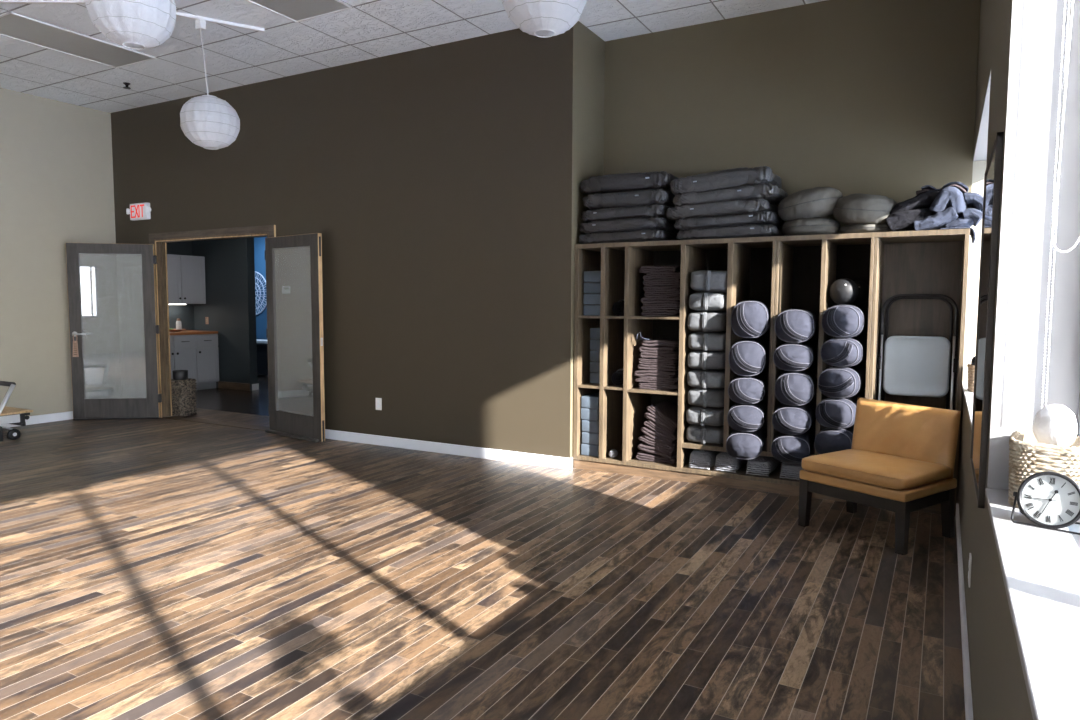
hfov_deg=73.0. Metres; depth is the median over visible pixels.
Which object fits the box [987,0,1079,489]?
window
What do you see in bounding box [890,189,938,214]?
blanket
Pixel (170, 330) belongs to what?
tray
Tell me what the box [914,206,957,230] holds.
blanket
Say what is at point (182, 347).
base cabinet
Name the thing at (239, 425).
threshold
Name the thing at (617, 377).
rolled mat
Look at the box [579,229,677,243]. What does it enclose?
floor cushion
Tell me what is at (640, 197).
floor cushion
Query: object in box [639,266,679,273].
folded blanket
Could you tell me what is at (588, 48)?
wall
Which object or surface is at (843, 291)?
exercise ball
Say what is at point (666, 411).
folded blanket
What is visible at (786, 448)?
bolster
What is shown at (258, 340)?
runner
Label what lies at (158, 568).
floor
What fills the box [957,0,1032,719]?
wall
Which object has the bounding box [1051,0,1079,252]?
pull cord
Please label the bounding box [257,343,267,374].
console
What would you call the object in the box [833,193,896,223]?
cushion
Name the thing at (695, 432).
bolster
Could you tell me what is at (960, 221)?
blanket
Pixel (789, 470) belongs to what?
rolled blanket
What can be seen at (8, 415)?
cart
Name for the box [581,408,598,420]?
foam block
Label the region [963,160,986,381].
trim
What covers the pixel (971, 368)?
wicker basket
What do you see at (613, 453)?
ball
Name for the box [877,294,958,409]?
folding chair
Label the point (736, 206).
floor cushion
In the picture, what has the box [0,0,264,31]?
track rail
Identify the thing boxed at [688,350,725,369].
bolster
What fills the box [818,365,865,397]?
bolster
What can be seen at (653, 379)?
folded blanket
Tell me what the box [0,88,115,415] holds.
wall
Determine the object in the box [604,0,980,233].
wall
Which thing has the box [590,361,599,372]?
foam block
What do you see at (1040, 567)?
window sill
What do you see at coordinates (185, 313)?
wall
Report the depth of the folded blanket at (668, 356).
5.75 m
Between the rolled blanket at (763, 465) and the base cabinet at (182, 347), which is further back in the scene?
the base cabinet at (182, 347)
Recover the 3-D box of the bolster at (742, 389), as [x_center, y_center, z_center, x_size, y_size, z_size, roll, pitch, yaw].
[1.565,0.209,5.483,0.265,0.194,0.568,2,5,20]
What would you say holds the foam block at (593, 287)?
on the foam block at (591, 299)
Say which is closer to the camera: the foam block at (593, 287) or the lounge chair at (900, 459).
the lounge chair at (900, 459)
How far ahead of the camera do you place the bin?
8.79 m
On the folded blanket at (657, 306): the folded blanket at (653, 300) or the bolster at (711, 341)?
the folded blanket at (653, 300)
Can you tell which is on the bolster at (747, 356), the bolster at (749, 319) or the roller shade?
the bolster at (749, 319)
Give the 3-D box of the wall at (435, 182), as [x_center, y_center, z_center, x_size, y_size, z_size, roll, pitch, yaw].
[-2.438,-1.036,7.457,6.208,3.636,0.090,3,5,29]
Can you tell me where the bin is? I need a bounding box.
[173,370,187,379]
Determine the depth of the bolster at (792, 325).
5.05 m
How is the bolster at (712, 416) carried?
on the bolster at (695, 432)
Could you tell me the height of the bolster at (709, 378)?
0.141 m
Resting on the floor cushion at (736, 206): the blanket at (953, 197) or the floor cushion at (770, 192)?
the floor cushion at (770, 192)
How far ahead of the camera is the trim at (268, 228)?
7.99 m
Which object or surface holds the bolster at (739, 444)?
on the storage shelf
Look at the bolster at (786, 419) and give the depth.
5.11 m
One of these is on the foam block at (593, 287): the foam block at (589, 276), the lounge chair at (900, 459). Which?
the foam block at (589, 276)
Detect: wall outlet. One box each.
[376,398,381,409]
[968,553,971,587]
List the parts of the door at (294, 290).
glass panel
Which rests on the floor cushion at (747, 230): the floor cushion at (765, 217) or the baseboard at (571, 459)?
the floor cushion at (765, 217)
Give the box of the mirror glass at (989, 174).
[971,145,995,492]
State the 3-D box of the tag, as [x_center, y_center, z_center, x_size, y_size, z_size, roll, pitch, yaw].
[-5.300,-0.167,8.314,0.060,0.266,0.008,-1,4,-11]
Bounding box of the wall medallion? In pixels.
[255,271,266,314]
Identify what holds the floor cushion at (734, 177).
on the floor cushion at (770, 192)
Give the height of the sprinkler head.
0.050 m
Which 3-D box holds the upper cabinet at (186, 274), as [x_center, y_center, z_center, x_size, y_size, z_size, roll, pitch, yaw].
[-5.802,-1.234,11.201,0.369,0.770,1.280,3,5,29]
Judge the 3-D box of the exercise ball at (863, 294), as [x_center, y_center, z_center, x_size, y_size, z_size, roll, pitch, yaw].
[2.277,-0.481,5.234,0.177,0.175,0.177,3,5,29]
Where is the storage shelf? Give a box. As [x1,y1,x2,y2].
[573,229,969,515]
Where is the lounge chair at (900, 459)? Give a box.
[798,398,960,554]
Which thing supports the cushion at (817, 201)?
on the cushion at (817, 225)
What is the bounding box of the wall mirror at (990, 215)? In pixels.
[970,132,1003,508]
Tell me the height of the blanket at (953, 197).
0.182 m
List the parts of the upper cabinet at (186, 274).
door, door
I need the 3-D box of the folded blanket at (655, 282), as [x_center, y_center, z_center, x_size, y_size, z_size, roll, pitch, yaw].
[1.036,-0.623,5.884,0.303,0.059,0.380,3,5,29]
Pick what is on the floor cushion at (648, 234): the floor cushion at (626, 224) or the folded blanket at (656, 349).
the floor cushion at (626, 224)
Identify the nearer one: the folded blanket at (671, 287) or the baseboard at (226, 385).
the folded blanket at (671, 287)
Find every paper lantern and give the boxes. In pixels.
[85,0,175,49]
[180,19,239,149]
[502,0,586,37]
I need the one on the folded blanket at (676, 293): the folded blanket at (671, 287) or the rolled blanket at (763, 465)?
the folded blanket at (671, 287)
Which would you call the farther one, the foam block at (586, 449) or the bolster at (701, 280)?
the foam block at (586, 449)
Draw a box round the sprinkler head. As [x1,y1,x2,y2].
[123,82,130,88]
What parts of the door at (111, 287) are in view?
lever handle, glass panel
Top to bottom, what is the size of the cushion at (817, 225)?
0.149 m
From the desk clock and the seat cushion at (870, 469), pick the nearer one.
the desk clock
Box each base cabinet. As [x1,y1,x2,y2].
[170,335,196,382]
[195,334,218,389]
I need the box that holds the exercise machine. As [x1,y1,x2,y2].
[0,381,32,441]
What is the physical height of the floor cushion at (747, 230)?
0.116 m
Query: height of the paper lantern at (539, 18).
0.822 m
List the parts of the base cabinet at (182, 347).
drawer, door, drawer, door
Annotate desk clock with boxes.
[1011,471,1079,534]
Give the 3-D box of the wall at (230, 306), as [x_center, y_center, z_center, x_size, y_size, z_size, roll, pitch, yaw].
[-6.128,-0.974,12.239,3.780,2.750,0.140,3,5,29]
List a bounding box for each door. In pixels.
[65,243,161,419]
[264,233,324,442]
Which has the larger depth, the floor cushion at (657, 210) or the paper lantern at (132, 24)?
the floor cushion at (657, 210)
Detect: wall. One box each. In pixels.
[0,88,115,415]
[111,27,572,457]
[166,241,194,330]
[192,237,257,390]
[254,237,266,339]
[570,21,604,463]
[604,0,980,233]
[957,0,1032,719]
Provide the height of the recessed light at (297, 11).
0.012 m
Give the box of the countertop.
[170,330,217,334]
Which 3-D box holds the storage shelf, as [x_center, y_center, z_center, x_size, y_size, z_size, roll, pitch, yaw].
[1.632,0.019,5.593,2.780,1.853,0.571,3,5,29]
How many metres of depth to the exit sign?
8.54 m
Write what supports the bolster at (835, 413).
on the bolster at (828, 440)
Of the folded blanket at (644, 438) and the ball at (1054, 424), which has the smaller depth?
the ball at (1054, 424)
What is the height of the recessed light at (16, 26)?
0.012 m
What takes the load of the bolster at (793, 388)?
on the bolster at (786, 419)
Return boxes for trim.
[149,225,273,243]
[154,232,268,417]
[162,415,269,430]
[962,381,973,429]
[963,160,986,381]
[973,72,990,160]
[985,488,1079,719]
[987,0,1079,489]
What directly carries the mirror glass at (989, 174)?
attached to the wall mirror at (990, 215)
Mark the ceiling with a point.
(234, 56)
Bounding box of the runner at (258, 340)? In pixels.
[256,339,267,343]
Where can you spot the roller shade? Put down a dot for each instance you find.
(1064, 1)
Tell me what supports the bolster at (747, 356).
on the bolster at (742, 389)
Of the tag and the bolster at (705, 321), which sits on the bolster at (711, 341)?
the bolster at (705, 321)
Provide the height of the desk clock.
0.137 m
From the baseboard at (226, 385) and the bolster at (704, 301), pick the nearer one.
the bolster at (704, 301)
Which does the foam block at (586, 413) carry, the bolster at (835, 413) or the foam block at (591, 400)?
the foam block at (591, 400)
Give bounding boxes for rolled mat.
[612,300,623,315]
[612,369,622,384]
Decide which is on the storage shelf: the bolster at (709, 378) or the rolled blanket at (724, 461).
the rolled blanket at (724, 461)
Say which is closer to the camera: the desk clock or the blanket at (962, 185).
the desk clock
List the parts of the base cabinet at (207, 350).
drawer, door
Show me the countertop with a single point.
(188, 332)
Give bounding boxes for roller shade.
[1041,1,1069,408]
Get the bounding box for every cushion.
[579,216,679,233]
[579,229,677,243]
[580,171,678,193]
[581,204,673,221]
[583,188,674,209]
[666,198,777,220]
[670,166,781,194]
[673,183,787,205]
[674,211,784,229]
[676,224,784,239]
[777,187,842,220]
[782,217,839,235]
[801,449,950,489]
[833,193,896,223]
[839,223,891,233]
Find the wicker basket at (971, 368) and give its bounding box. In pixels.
[967,364,974,391]
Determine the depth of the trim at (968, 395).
4.16 m
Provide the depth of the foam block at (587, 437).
6.04 m
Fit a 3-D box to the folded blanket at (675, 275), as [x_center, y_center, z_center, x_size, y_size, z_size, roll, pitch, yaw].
[1.055,-0.673,5.870,0.335,0.059,0.380,3,5,29]
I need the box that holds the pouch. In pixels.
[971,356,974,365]
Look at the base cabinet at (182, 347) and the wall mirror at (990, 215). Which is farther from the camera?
the base cabinet at (182, 347)
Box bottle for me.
[176,318,181,328]
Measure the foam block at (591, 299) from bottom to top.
0.088 m
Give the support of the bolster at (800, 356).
on the bolster at (793, 388)
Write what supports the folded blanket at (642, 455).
on the storage shelf
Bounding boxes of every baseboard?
[2,411,72,427]
[218,381,249,390]
[252,383,258,390]
[325,429,569,468]
[570,458,572,468]
[956,503,972,719]
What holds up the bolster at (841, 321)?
on the bolster at (840, 352)
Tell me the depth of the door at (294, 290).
7.34 m
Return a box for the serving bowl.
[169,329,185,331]
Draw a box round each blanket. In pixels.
[634,369,678,377]
[635,376,677,383]
[636,451,676,463]
[637,382,677,390]
[637,442,676,459]
[638,358,678,365]
[638,364,678,370]
[638,434,676,453]
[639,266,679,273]
[639,346,678,352]
[640,352,678,359]
[641,297,679,303]
[641,303,679,309]
[641,309,679,315]
[641,338,678,346]
[641,426,676,446]
[642,279,679,285]
[643,272,679,279]
[643,285,679,290]
[644,290,679,296]
[644,412,676,434]
[644,420,676,440]
[647,400,677,428]
[689,449,720,469]
[714,452,747,472]
[746,455,778,475]
[780,462,802,479]
[885,208,933,231]
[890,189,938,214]
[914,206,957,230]
[916,184,966,194]
[921,182,968,192]
[929,186,967,216]
[940,227,975,242]
[945,215,973,227]
[962,208,982,225]
[963,192,982,211]
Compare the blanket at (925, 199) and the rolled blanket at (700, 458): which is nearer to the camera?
the blanket at (925, 199)
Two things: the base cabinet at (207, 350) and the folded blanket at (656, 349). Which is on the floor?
the base cabinet at (207, 350)
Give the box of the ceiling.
[0,0,825,112]
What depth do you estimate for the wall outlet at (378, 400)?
7.01 m
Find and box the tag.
[73,335,78,356]
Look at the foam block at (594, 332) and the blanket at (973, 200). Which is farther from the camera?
the foam block at (594, 332)
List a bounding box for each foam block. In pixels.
[581,393,598,408]
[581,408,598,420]
[581,443,598,456]
[582,420,598,432]
[582,432,598,444]
[583,294,599,304]
[583,305,599,315]
[584,271,600,281]
[584,282,600,293]
[590,328,599,338]
[590,339,599,349]
[590,350,599,360]
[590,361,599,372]
[590,372,599,383]
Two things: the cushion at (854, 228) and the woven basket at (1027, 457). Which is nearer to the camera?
the woven basket at (1027, 457)
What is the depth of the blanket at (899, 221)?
4.85 m
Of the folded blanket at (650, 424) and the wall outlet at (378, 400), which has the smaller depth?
the folded blanket at (650, 424)
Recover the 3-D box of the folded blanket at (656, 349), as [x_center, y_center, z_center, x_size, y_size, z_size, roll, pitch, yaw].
[1.014,-0.091,5.929,0.289,0.060,0.400,3,5,29]
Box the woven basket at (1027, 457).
[1008,431,1079,507]
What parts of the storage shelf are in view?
panel, panel, panel, panel, panel, panel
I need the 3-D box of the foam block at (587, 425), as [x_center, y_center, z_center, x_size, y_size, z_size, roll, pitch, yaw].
[0.489,0.541,6.165,0.165,0.096,0.302,3,5,29]
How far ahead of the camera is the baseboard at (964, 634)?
2.89 m
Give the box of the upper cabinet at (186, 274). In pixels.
[167,254,205,304]
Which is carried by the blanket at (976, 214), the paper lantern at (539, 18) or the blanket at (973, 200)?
the blanket at (973, 200)
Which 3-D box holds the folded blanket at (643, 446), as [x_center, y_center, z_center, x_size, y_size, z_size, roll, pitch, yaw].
[1.010,0.718,5.997,0.291,0.114,0.400,3,5,29]
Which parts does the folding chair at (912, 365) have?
rod, seat panel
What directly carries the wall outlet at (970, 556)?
attached to the wall at (998, 686)
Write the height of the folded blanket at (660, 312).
0.061 m
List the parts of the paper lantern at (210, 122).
cord, lamp shade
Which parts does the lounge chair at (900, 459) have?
leg, leg, seat, leg, backrest, leg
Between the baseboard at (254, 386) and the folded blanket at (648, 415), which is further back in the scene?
the baseboard at (254, 386)
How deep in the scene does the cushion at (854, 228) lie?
5.00 m
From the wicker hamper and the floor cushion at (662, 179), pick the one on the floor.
the wicker hamper
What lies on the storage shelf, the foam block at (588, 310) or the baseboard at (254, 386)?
the foam block at (588, 310)
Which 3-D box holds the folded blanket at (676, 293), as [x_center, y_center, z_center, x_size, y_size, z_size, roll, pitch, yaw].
[1.048,-0.530,5.884,0.307,0.060,0.380,3,5,29]
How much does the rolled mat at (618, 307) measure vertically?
0.139 m
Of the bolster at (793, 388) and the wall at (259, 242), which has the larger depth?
the wall at (259, 242)
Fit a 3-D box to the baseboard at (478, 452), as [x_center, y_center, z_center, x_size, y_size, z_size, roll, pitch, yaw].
[-1.245,0.790,6.870,3.432,0.094,0.014,3,5,29]
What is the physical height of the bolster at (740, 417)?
0.198 m
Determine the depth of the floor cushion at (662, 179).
5.72 m
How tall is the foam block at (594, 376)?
0.090 m
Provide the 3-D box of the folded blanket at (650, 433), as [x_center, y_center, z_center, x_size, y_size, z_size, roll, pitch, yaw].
[1.024,0.606,5.981,0.275,0.148,0.400,3,5,29]
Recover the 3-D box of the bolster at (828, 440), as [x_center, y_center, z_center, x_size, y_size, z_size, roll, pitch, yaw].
[2.134,0.573,5.188,0.266,0.210,0.530,3,5,36]
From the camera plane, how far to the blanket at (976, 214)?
4.65 m
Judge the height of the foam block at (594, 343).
0.090 m
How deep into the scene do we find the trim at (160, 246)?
8.60 m
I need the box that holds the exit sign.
[126,202,150,220]
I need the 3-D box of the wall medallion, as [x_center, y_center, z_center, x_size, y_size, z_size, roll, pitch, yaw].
[-5.483,-1.277,13.942,0.851,0.851,0.024,3,5,29]
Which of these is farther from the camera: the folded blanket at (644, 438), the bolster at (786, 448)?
the folded blanket at (644, 438)
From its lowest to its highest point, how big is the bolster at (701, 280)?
0.169 m
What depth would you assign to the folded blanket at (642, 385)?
5.77 m
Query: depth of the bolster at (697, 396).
5.51 m
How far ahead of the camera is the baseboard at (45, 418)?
8.28 m
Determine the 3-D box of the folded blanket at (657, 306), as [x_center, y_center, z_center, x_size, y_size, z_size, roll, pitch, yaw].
[1.034,-0.433,5.899,0.308,0.059,0.380,3,5,29]
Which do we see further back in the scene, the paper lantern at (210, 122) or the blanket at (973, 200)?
the paper lantern at (210, 122)
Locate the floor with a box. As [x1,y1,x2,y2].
[0,374,965,719]
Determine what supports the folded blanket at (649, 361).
on the folded blanket at (640, 366)
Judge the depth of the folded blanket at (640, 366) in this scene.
5.76 m
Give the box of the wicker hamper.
[171,378,196,415]
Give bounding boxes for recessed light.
[0,11,155,68]
[246,0,352,22]
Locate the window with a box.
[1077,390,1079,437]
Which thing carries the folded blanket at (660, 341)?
on the folded blanket at (656, 349)
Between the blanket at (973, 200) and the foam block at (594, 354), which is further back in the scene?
the foam block at (594, 354)
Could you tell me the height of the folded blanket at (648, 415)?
0.166 m
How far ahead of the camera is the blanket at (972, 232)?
4.67 m
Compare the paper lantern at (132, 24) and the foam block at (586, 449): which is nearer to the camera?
the paper lantern at (132, 24)
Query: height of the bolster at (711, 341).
0.144 m
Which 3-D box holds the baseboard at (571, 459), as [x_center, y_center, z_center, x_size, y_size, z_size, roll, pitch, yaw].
[0.258,0.859,6.057,0.012,0.094,0.044,3,5,29]
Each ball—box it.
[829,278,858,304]
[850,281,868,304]
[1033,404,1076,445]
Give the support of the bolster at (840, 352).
on the bolster at (834, 382)
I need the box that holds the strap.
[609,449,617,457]
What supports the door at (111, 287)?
in the wall at (435, 182)
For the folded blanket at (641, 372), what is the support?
on the folded blanket at (653, 379)
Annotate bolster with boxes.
[687,311,725,331]
[687,369,724,388]
[687,406,723,426]
[687,424,723,443]
[688,331,725,350]
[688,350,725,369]
[688,387,724,407]
[689,292,726,310]
[690,270,726,292]
[726,427,765,459]
[727,400,766,431]
[728,374,767,403]
[729,338,768,375]
[731,301,770,337]
[771,430,813,462]
[772,403,813,434]
[773,342,815,370]
[775,309,816,342]
[775,369,816,405]
[814,425,853,453]
[815,394,861,428]
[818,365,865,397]
[820,337,866,366]
[821,305,867,337]

